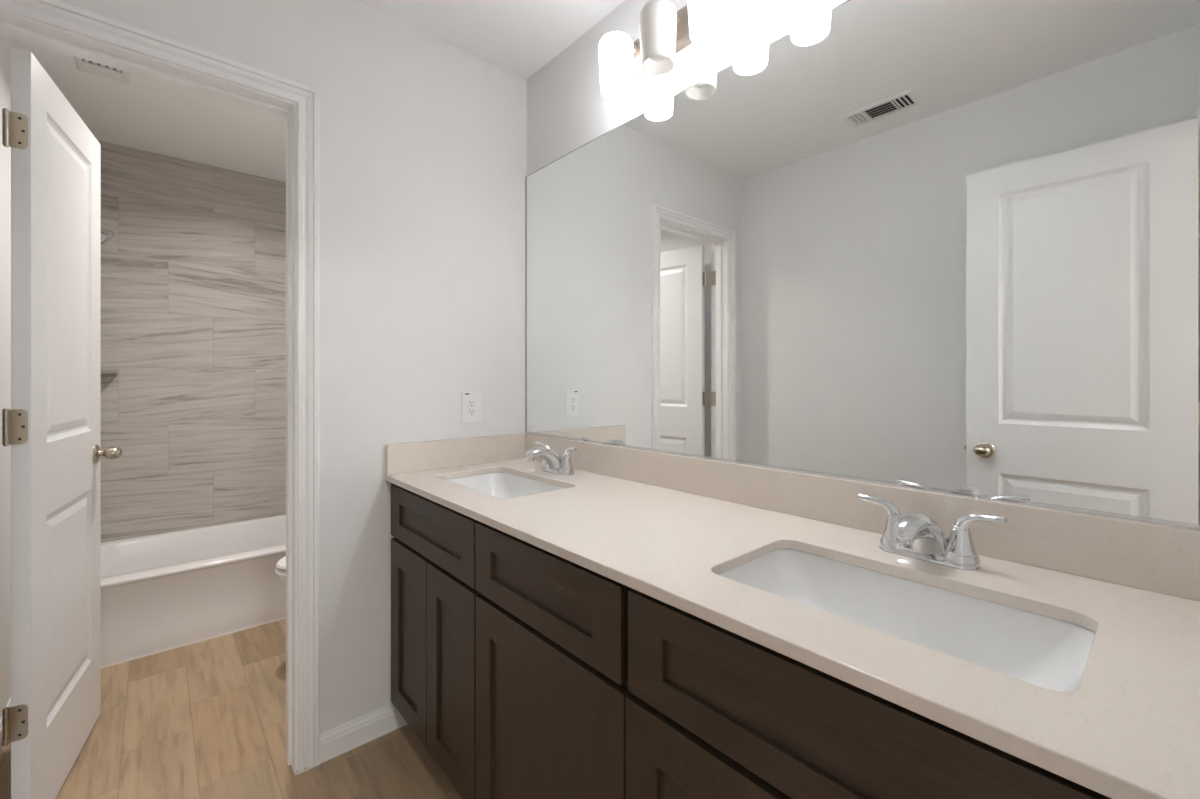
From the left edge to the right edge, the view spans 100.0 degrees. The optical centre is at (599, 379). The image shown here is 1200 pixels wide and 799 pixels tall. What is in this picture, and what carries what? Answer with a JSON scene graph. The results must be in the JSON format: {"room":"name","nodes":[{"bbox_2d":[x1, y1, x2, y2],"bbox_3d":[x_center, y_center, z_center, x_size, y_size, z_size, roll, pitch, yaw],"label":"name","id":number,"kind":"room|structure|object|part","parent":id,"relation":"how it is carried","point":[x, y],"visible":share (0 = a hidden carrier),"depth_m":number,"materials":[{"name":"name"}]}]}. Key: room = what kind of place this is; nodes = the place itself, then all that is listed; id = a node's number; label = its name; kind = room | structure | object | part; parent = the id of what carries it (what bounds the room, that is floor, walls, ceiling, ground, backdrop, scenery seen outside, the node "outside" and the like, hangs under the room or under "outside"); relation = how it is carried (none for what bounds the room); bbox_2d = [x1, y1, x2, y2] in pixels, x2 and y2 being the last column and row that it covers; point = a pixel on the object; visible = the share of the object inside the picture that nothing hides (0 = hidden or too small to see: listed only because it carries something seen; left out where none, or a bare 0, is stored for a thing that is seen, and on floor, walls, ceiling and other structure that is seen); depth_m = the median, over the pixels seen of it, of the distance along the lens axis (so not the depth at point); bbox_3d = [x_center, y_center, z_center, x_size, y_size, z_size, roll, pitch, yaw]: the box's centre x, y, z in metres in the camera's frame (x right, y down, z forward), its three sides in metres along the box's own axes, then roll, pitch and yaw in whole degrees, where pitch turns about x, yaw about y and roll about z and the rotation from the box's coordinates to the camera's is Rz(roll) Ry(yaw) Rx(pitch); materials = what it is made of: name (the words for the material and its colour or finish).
{"room":"bathroom","nodes":[
{"label":"bathroom","id":0,"kind":"room"},
{"bbox_2d":[0,35,19,718],"bbox_3d":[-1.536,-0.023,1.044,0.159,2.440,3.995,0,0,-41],"label":"door frame","id":1,"kind":"structure","parent":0,"point":[6,43],"depth_m":1.69,"materials":[{"name":"white paint"}]},
{"bbox_2d":[0,697,10,758],"bbox_3d":[-1.876,1.155,1.559,0.014,0.085,1.025,0,0,-41],"label":"baseboard","id":2,"kind":"structure","parent":1,"relation":"attached to","point":[2,748],"depth_m":1.61,"materials":[{"name":"white wood"}]},
{"bbox_2d":[2,47,121,798],"bbox_3d":[-1.625,0.175,1.524,0.170,2.018,0.626,0,0,-33],"label":"door","id":3,"kind":"structure","parent":1,"relation":"in","point":[52,426],"depth_m":1.42,"materials":[{"name":"white wood"}]},
{"bbox_3d":[-1.464,-0.627,1.266,0.034,0.088,0.002,0,0,-33],"label":"hinge plate","id":4,"kind":"part","parent":3,"relation":"part of","materials":[{"name":"metal"}]},
{"bbox_3d":[-1.464,0.864,1.266,0.034,0.088,0.002,0,0,-33],"label":"hinge plate","id":5,"kind":"part","parent":3,"relation":"part of","materials":[{"name":"metal"}]},
{"bbox_3d":[-1.464,0.119,1.266,0.034,0.088,0.002,0,0,-33],"label":"hinge plate","id":6,"kind":"part","parent":3,"relation":"part of","materials":[{"name":"metal"}]},
{"bbox_3d":[-1.709,0.257,1.755,0.062,0.045,0.058,0,0,-33],"label":"knob","id":7,"kind":"part","parent":3,"relation":"part of","materials":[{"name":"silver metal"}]},
{"bbox_3d":[-2.476,-0.188,2.236,0.010,2.110,0.765,0,0,-41],"label":"tiled wall","id":8,"kind":"structure","parent":1,"relation":"attached to","visible":0},
{"bbox_2d":[101,228,115,243],"bbox_3d":[-2.388,-0.720,2.316,0.228,0.174,0.084,0,0,-41],"label":"shower head","id":9,"kind":"object","parent":8,"relation":"attached to","point":[106,235],"visible":0.23,"depth_m":2.35},
{"bbox_2d":[0,619,461,798],"bbox_3d":[-0.064,1.227,0.533,3.500,0.060,6.750,0,0,-41],"label":"floor","id":10,"kind":"structure","parent":0,"point":[206,719],"depth_m":1.66,"materials":[{"name":"brown wood"}]},
{"bbox_2d":[101,514,285,666],"bbox_3d":[-1.899,1.021,2.734,1.513,0.352,0.758,0,0,-41],"label":"bathtub","id":11,"kind":"object","parent":10,"relation":"on","point":[168,590],"visible":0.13,"depth_m":2.36,"materials":[{"name":"white ceramic"}]},
{"bbox_2d":[101,618,285,667],"bbox_3d":[-1.649,1.195,2.454,1.508,0.004,0.004,0,0,-41],"label":"caulk","id":12,"kind":"structure","parent":10,"relation":"on","point":[282,618],"depth_m":2.27,"materials":[{"name":"white"}]},
{"bbox_2d":[275,556,285,583],"bbox_3d":[-1.046,0.813,2.321,0.768,0.768,0.450,0,0,-41],"label":"toilet","id":13,"kind":"object","parent":10,"relation":"on","point":[280,570],"visible":0.02,"depth_m":2.06,"materials":[{"name":"white ceramic"}]},
{"bbox_3d":[-1.134,0.789,2.244,0.533,0.017,0.376,0,0,-41],"label":"seat","id":14,"kind":"part","parent":13,"relation":"part of","materials":[{"name":"white plastic"}]},
{"bbox_3d":[-1.131,0.763,2.246,0.535,0.024,0.374,0,0,-41],"label":"lid","id":15,"kind":"part","parent":13,"relation":"part of","materials":[{"name":"white plastic"}]},
{"bbox_3d":[-1.103,0.998,2.271,0.595,0.398,0.360,0,0,-41],"label":"bowl","id":16,"kind":"part","parent":13,"relation":"part of","materials":[{"name":"white ceramic"}]},
{"bbox_2d":[291,723,406,774],"bbox_3d":[-0.833,1.195,1.685,0.352,0.004,0.132,0,0,-41],"label":"caulk","id":17,"kind":"structure","parent":10,"relation":"on","point":[313,766],"depth_m":1.59,"materials":[{"name":"white"}]},
{"bbox_2d":[391,484,480,798],"bbox_3d":[-0.310,0.770,1.675,0.549,0.855,0.607,0,0,-41],"label":"vanity cabinet","id":18,"kind":"object","parent":10,"relation":"on","point":[433,592],"visible":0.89,"depth_m":1.44,"materials":[{"name":"black wood"}]},
{"bbox_3d":[-0.608,0.820,1.612,0.019,0.555,0.298,0,0,-41],"label":"door","id":19,"kind":"part","parent":18,"relation":"part of","materials":[{"name":"brown wood"}]},
{"bbox_3d":[-0.508,0.444,1.499,0.019,0.170,0.599,0,0,-41],"label":"drawer","id":20,"kind":"part","parent":18,"relation":"part of","materials":[{"name":"brown wood"}]},
{"bbox_3d":[-0.409,0.820,1.386,0.019,0.555,0.298,0,0,-41],"label":"door","id":21,"kind":"part","parent":18,"relation":"part of","materials":[{"name":"brown wood"}]},
{"bbox_2d":[385,458,1199,798],"bbox_3d":[0.090,0.332,1.210,0.570,0.020,1.839,0,0,-41],"label":"countertop","id":22,"kind":"structure","parent":18,"relation":"on","point":[1130,729],"depth_m":0.69,"materials":[{"name":"stone"}]},
{"bbox_2d":[444,472,564,498],"bbox_3d":[-0.314,0.414,1.608,0.304,0.141,0.497,0,0,-41],"label":"sink","id":23,"kind":"object","parent":22,"relation":"in","point":[501,485],"visible":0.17,"depth_m":1.79,"materials":[{"name":"white ceramic"}]},
{"bbox_2d":[524,441,576,475],"bbox_3d":[-0.157,0.273,1.742,0.176,0.098,0.176,0,0,6],"label":"faucet","id":24,"kind":"object","parent":22,"relation":"on","point":[553,462],"visible":1,"depth_m":1.70,"materials":[{"name":"silver metal"}]},
{"bbox_3d":[-0.193,0.273,1.727,0.158,0.087,0.073,0,0,-32],"label":"spout","id":25,"kind":"part","parent":24,"relation":"part of","materials":[{"name":"silver metal"}]},
{"bbox_3d":[-0.204,0.248,1.810,0.077,0.047,0.023,0,0,40],"label":"lever","id":26,"kind":"part","parent":24,"relation":"part of","materials":[{"name":"silver metal"}]},
{"bbox_3d":[-0.183,0.286,1.793,0.055,0.067,0.055,0,0,-41],"label":"handle","id":27,"kind":"part","parent":24,"relation":"part of","materials":[{"name":"silver metal"}]},
{"bbox_3d":[-0.115,0.286,1.716,0.055,0.067,0.055,0,0,-41],"label":"handle","id":28,"kind":"part","parent":24,"relation":"part of","materials":[{"name":"silver metal"}]},
{"bbox_3d":[-0.101,0.248,1.693,0.023,0.047,0.077,0,0,-32],"label":"lever","id":29,"kind":"part","parent":24,"relation":"part of","materials":[{"name":"silver metal"}]},
{"bbox_2d":[720,549,1094,691],"bbox_3d":[0.428,0.414,0.768,0.304,0.141,0.497,0,0,-41],"label":"sink","id":30,"kind":"object","parent":22,"relation":"in","point":[1036,649],"visible":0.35,"depth_m":0.82,"materials":[{"name":"white ceramic"}]},
{"bbox_2d":[858,494,1006,570],"bbox_3d":[0.585,0.273,0.901,0.176,0.098,0.176,0,0,6],"label":"faucet","id":31,"kind":"object","parent":22,"relation":"on","point":[915,535],"visible":1,"depth_m":0.87,"materials":[{"name":"silver metal"}]},
{"bbox_3d":[0.539,0.248,0.969,0.077,0.047,0.023,0,0,40],"label":"lever","id":32,"kind":"part","parent":31,"relation":"part of","materials":[{"name":"silver metal"}]},
{"bbox_3d":[0.560,0.286,0.952,0.055,0.067,0.055,0,0,-41],"label":"handle","id":33,"kind":"part","parent":31,"relation":"part of","materials":[{"name":"silver metal"}]},
{"bbox_3d":[0.549,0.273,0.886,0.158,0.087,0.073,0,0,-32],"label":"spout","id":34,"kind":"part","parent":31,"relation":"part of","materials":[{"name":"silver metal"}]},
{"bbox_3d":[0.627,0.286,0.876,0.055,0.067,0.055,0,0,-41],"label":"handle","id":35,"kind":"part","parent":31,"relation":"part of","materials":[{"name":"silver metal"}]},
{"bbox_3d":[0.642,0.248,0.853,0.023,0.047,0.077,0,0,-32],"label":"lever","id":36,"kind":"part","parent":31,"relation":"part of","materials":[{"name":"silver metal"}]},
{"bbox_2d":[475,522,631,798],"bbox_3d":[0.069,0.770,1.246,0.549,0.855,0.539,0,0,-41],"label":"vanity cabinet","id":37,"kind":"object","parent":10,"relation":"on","point":[552,630],"visible":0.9,"depth_m":1.04,"materials":[{"name":"black wood"}]},
{"bbox_3d":[-0.132,0.444,1.072,0.019,0.170,0.527,0,0,-41],"label":"drawer","id":38,"kind":"part","parent":37,"relation":"part of","materials":[{"name":"brown wood"}]},
{"bbox_2d":[625,589,1110,798],"bbox_3d":[0.475,0.770,0.787,0.549,0.855,0.686,0,0,-41],"label":"vanity cabinet","id":39,"kind":"object","parent":10,"relation":"on","point":[712,711],"visible":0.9,"depth_m":0.66,"materials":[{"name":"black wood"}]},
{"bbox_3d":[0.163,0.820,0.740,0.019,0.555,0.339,0,0,-41],"label":"door","id":40,"kind":"part","parent":39,"relation":"part of","materials":[{"name":"brown wood"}]},
{"bbox_2d":[58,0,526,733],"bbox_3d":[-0.940,-0.023,1.605,1.594,2.440,0.115,0,0,-41],"label":"wall","id":41,"kind":"structure","parent":0,"point":[423,138],"depth_m":1.71,"materials":[{"name":"white paint"}]},
{"bbox_2d":[0,0,318,771],"bbox_3d":[-1.198,0.148,1.376,0.738,2.099,0.150,0,0,-41],"label":"door frame","id":42,"kind":"structure","parent":41,"relation":"attached to","point":[56,25],"depth_m":1.54,"materials":[{"name":"white wood"}]},
{"bbox_2d":[319,703,406,762],"bbox_3d":[-0.771,1.155,1.668,0.288,0.085,0.014,0,0,-41],"label":"baseboard","id":43,"kind":"structure","parent":41,"relation":"attached to","point":[339,739],"depth_m":1.65,"materials":[{"name":"white wood"}]},
{"bbox_2d":[386,433,524,474],"bbox_3d":[-0.518,0.272,1.886,0.548,0.101,0.020,0,0,-41],"label":"backsplash","id":44,"kind":"structure","parent":41,"relation":"attached to","point":[436,454],"depth_m":1.85,"materials":[{"name":"stone"}]},
{"bbox_2d":[461,392,480,423],"bbox_3d":[-0.490,0.108,1.919,0.079,0.121,0.008,0,0,-41],"label":"outlet","id":45,"kind":"object","parent":41,"relation":"attached to","point":[470,401],"visible":1,"depth_m":1.92,"materials":[{"name":"white plastic"}]},
{"bbox_2d":[468,399,475,416],"bbox_3d":[-0.489,0.108,1.918,0.033,0.067,0.004,0,0,-41],"label":"receptacle","id":46,"kind":"object","parent":45,"relation":"attached to","point":[471,402],"depth_m":1.92,"materials":[{"name":"grey plastic"}]},
{"bbox_2d":[17,0,624,181],"bbox_3d":[-0.064,-1.273,0.533,3.500,0.060,6.750,0,0,-41],"label":"ceiling","id":47,"kind":"structure","parent":0,"point":[518,37],"depth_m":2.14,"materials":[{"name":"white paint"}]},
{"bbox_2d":[74,56,129,83],"bbox_3d":[-1.931,-1.238,1.949,0.156,0.010,0.304,0,0,-41],"label":"ceiling vent","id":48,"kind":"object","parent":47,"relation":"in","point":[83,65],"visible":0.47,"depth_m":2.02,"materials":[{"name":"white metal"}]},
{"bbox_2d":[527,0,846,175],"bbox_3d":[-0.289,-0.023,2.147,0.100,2.440,3.995,0,0,-41],"label":"wall","id":49,"kind":"structure","parent":0,"point":[567,109],"depth_m":1.70,"materials":[{"name":"white paint"}]},
{"bbox_2d":[599,0,785,99],"bbox_3d":[0.237,-0.973,1.358,0.155,0.194,0.618,0,0,-41],"label":"vanity light","id":50,"kind":"object","parent":49,"relation":"attached to","point":[664,31],"visible":1,"depth_m":1.38,"materials":[{"name":"white glass"}]},
{"bbox_3d":[0.049,-0.955,1.534,0.105,0.158,0.105,0,0,-41],"label":"lamp shade","id":51,"kind":"part","parent":50,"relation":"part of","materials":[{"name":"white glass"}]},
{"bbox_3d":[0.049,-0.949,1.534,0.072,0.104,0.072,0,0,-41],"label":"bulb","id":52,"kind":"part","parent":50,"relation":"part of","materials":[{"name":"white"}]},
{"bbox_3d":[0.162,-0.949,1.406,0.072,0.104,0.072,0,0,-41],"label":"bulb","id":53,"kind":"part","parent":50,"relation":"part of","materials":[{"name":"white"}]},
{"bbox_3d":[0.162,-0.955,1.406,0.105,0.158,0.105,0,0,-41],"label":"lamp shade","id":54,"kind":"part","parent":50,"relation":"part of","materials":[{"name":"white glass"}]},
{"bbox_3d":[0.286,-1.018,1.402,0.024,0.105,0.613,0,0,-41],"label":"plate","id":55,"kind":"part","parent":50,"relation":"part of","materials":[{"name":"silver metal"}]},
{"bbox_3d":[0.275,-0.955,1.278,0.105,0.158,0.105,0,0,-41],"label":"lamp shade","id":56,"kind":"part","parent":50,"relation":"part of","materials":[{"name":"white glass"}]},
{"bbox_3d":[0.275,-0.949,1.278,0.072,0.104,0.072,0,0,-41],"label":"bulb","id":57,"kind":"part","parent":50,"relation":"part of","materials":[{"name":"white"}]},
{"bbox_3d":[0.388,-0.955,1.149,0.105,0.158,0.105,0,0,-41],"label":"lamp shade","id":58,"kind":"part","parent":50,"relation":"part of","materials":[{"name":"white glass"}]},
{"bbox_2d":[525,433,1199,600],"bbox_3d":[0.297,0.272,1.392,0.020,0.101,1.839,0,0,-41],"label":"backsplash","id":59,"kind":"structure","parent":49,"relation":"attached to","point":[1163,559],"depth_m":0.95,"materials":[{"name":"stone"}]},
{"bbox_2d":[525,0,1199,529],"bbox_3d":[0.300,-0.309,1.397,0.008,1.061,1.838,0,0,-41],"label":"mirror","id":60,"kind":"object","parent":49,"relation":"attached to","point":[952,247],"visible":1,"depth_m":1.03,"materials":[{"name":"grey mirror"}]},
{"bbox_3d":[-2.191,-0.023,3.065,1.535,2.440,0.100,0,0,-41],"label":"wall","id":61,"kind":"structure","parent":0,"visible":0},
{"bbox_2d":[98,140,285,541],"bbox_3d":[-2.154,-0.188,3.023,1.515,2.110,0.010,0,0,-41],"label":"tiled wall","id":62,"kind":"structure","parent":61,"relation":"attached to","point":[193,269],"depth_m":2.86,"materials":[{"name":"grey tile"}]},
{"bbox_2d":[101,370,117,373],"bbox_3d":[-2.562,-0.040,2.508,0.222,0.018,0.222,0,0,-41],"label":"corner shelf","id":63,"kind":"object","parent":62,"relation":"attached to","point":[102,371],"visible":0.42,"depth_m":2.59,"materials":[{"name":"grey stone"}]}
]}

